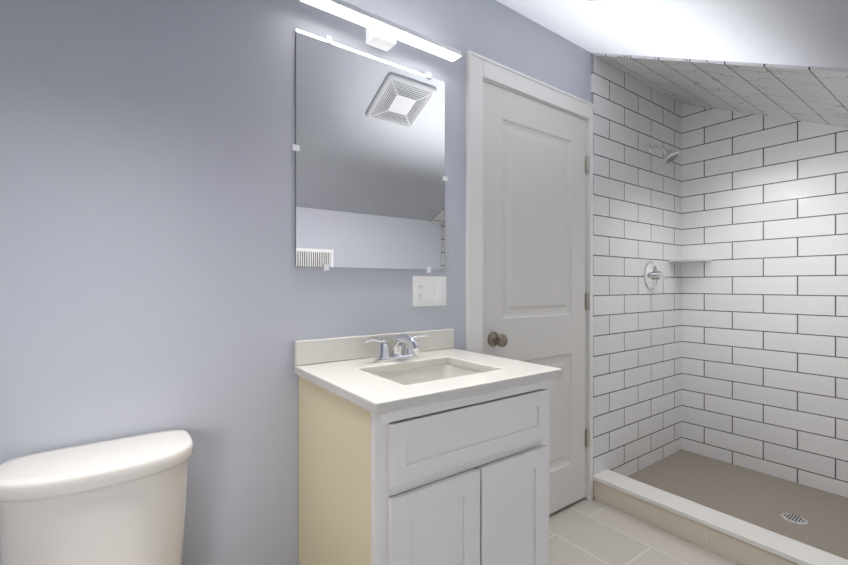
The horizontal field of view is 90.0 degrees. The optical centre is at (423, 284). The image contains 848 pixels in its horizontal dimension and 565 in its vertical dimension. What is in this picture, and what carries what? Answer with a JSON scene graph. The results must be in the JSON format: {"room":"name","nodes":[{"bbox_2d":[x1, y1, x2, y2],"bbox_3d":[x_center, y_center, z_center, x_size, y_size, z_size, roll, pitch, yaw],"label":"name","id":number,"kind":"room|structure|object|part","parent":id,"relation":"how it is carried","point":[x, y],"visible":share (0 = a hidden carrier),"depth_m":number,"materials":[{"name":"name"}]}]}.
{"room":"bathroom","nodes":[
{"label":"bathroom","id":0,"kind":"room"},
{"bbox_2d":[0,0,590,564],"bbox_3d":[0.105,-0.121,1.782,4.227,2.550,0.100,0,0,-36],"label":"wall","id":1,"kind":"structure","parent":0,"point":[154,278],"depth_m":1.18,"materials":[{"name":"paint"}]},
{"bbox_2d":[292,29,447,272],"bbox_3d":[-0.162,-0.435,1.520,0.626,0.776,0.011,0,0,-36],"label":"mirror","id":2,"kind":"object","parent":1,"relation":"attached to","point":[368,148],"visible":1,"depth_m":1.49,"materials":[{"name":"clear glass"}]},
{"bbox_2d":[301,0,461,60],"bbox_3d":[-0.136,-0.879,1.475,0.607,0.058,0.114,0,0,-36],"label":"sconce","id":3,"kind":"object","parent":1,"relation":"attached to","point":[382,33],"visible":1,"depth_m":1.46,"materials":[{"name":"white plastic"}]},
{"bbox_2d":[412,276,445,306],"bbox_3d":[0.024,0.024,1.654,0.162,0.116,0.012,0,0,-36],"label":"outlet","id":4,"kind":"object","parent":1,"relation":"attached to","point":[428,290],"visible":1,"depth_m":1.65,"materials":[{"name":"white plastic"}]},
{"bbox_2d":[466,50,593,500],"bbox_3d":[0.514,0.091,2.064,0.896,2.125,0.121,0,0,-36],"label":"door frame","id":5,"kind":"structure","parent":1,"relation":"attached to","point":[479,68],"depth_m":1.80,"materials":[{"name":"white wood"}]},
{"bbox_2d":[483,81,588,513],"bbox_3d":[0.573,0.127,2.037,0.774,2.014,0.106,0,0,-36],"label":"door","id":6,"kind":"structure","parent":1,"relation":"in","point":[534,231],"depth_m":2.07,"materials":[{"name":"white wood"}]},
{"bbox_3d":[0.324,0.239,1.836,0.066,0.066,0.071,0,0,-36],"label":"knob","id":7,"kind":"part","parent":6,"relation":"part of","materials":[{"name":"silver metal"}]},
{"bbox_3d":[0.871,0.089,2.267,0.022,1.558,0.013,0,0,-36],"label":"door hinges","id":8,"kind":"part","parent":6,"relation":"part of","materials":[{"name":"silver metal"}]},
{"bbox_2d":[591,54,681,476],"bbox_3d":[1.339,-0.066,2.603,1.065,2.440,0.012,0,0,-36],"label":"wall tile","id":9,"kind":"structure","parent":1,"relation":"attached to","point":[637,325],"depth_m":2.54,"materials":[{"name":"white tile"}]},
{"bbox_2d":[644,262,666,288],"bbox_3d":[1.438,-0.059,2.628,0.177,0.172,0.065,0,0,-36],"label":"shower valve","id":10,"kind":"object","parent":9,"relation":"attached to","point":[652,275],"visible":1,"depth_m":2.62,"materials":[{"name":"silver metal"}]},
{"bbox_2d":[646,143,678,163],"bbox_3d":[1.456,-0.807,2.576,0.099,0.151,0.170,0,0,-36],"label":"shower head","id":11,"kind":"object","parent":9,"relation":"attached to","point":[669,156],"visible":1,"depth_m":2.55},
{"bbox_2d":[669,259,711,262],"bbox_3d":[1.743,-0.160,2.774,0.185,0.014,0.185,0,0,-36],"label":"corner shelf","id":12,"kind":"object","parent":9,"relation":"attached to","point":[690,260],"visible":1,"depth_m":2.75,"materials":[{"name":"white stone"}]},
{"bbox_2d":[549,498,739,564],"bbox_3d":[0.301,1.204,1.511,4.227,0.100,2.570,0,0,-36],"label":"floor","id":13,"kind":"structure","parent":0,"point":[583,531],"depth_m":1.90,"materials":[{"name":"ceramic tile"},{"name":"grout"}]},
{"bbox_2d":[0,430,192,564],"bbox_3d":[-0.598,0.770,0.764,0.383,0.770,0.703,0,0,-36],"label":"toilet","id":14,"kind":"object","parent":13,"relation":"on","point":[120,501],"visible":0.98,"depth_m":0.90,"materials":[{"name":"white ceramic"}]},
{"bbox_2d":[294,328,561,564],"bbox_3d":[0.004,0.657,1.314,0.645,0.993,0.534,0,0,-36],"label":"bathroom vanity","id":15,"kind":"object","parent":13,"relation":"on","point":[427,447],"visible":1,"depth_m":1.13,"materials":[{"name":"white wood"}]},
{"bbox_2d":[363,333,428,361],"bbox_3d":[-0.064,0.207,1.408,0.261,0.093,0.161,0,0,-36],"label":"faucet","id":16,"kind":"object","parent":15,"relation":"on","point":[410,345],"depth_m":1.42,"materials":[{"name":"silver metal"}]},
{"bbox_2d":[593,469,847,564],"bbox_3d":[1.388,1.091,1.740,0.142,0.125,1.446,0,0,-36],"label":"curb","id":17,"kind":"object","parent":13,"relation":"on","point":[737,540],"visible":1,"depth_m":1.87,"materials":[{"name":"white stone"}]},
{"bbox_2d":[627,449,847,559],"bbox_3d":[1.813,1.140,2.047,0.923,0.028,1.446,0,0,-36],"label":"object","id":18,"kind":"structure","parent":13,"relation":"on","point":[760,499],"depth_m":2.25,"materials":[{"name":"beige tile"}]},
{"bbox_2d":[780,512,808,524],"bbox_3d":[1.780,1.123,2.040,0.104,0.005,0.104,0,0,-36],"label":"floor drain","id":19,"kind":"object","parent":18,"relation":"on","point":[794,518],"visible":1,"depth_m":2.03,"materials":[{"name":"silver metal"}]},
{"bbox_2d":[496,0,847,68],"bbox_3d":[0.565,-0.963,1.145,4.227,1.035,1.770,0,0,-36],"label":"ceiling","id":20,"kind":"structure","parent":0,"point":[810,33],"depth_m":1.52,"materials":[{"name":"paint"}]},
{"bbox_2d":[591,53,847,127],"bbox_3d":[1.765,-0.893,2.012,1.065,0.767,1.470,0,0,-36],"label":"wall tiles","id":21,"kind":"structure","parent":20,"relation":"attached to","point":[818,95],"depth_m":2.07,"materials":[{"name":"tile"}]},
{"bbox_3d":[2.267,-0.121,2.313,0.100,2.550,1.570,0,0,-36],"label":"wall","id":22,"kind":"structure","parent":0,"visible":0},
{"bbox_2d":[682,104,847,497],"bbox_3d":[2.192,-0.066,2.321,0.012,2.440,1.470,0,0,-36],"label":"wall tile","id":23,"kind":"structure","parent":22,"relation":"attached to","point":[765,309],"depth_m":2.52,"materials":[{"name":"white tile"}]}
]}

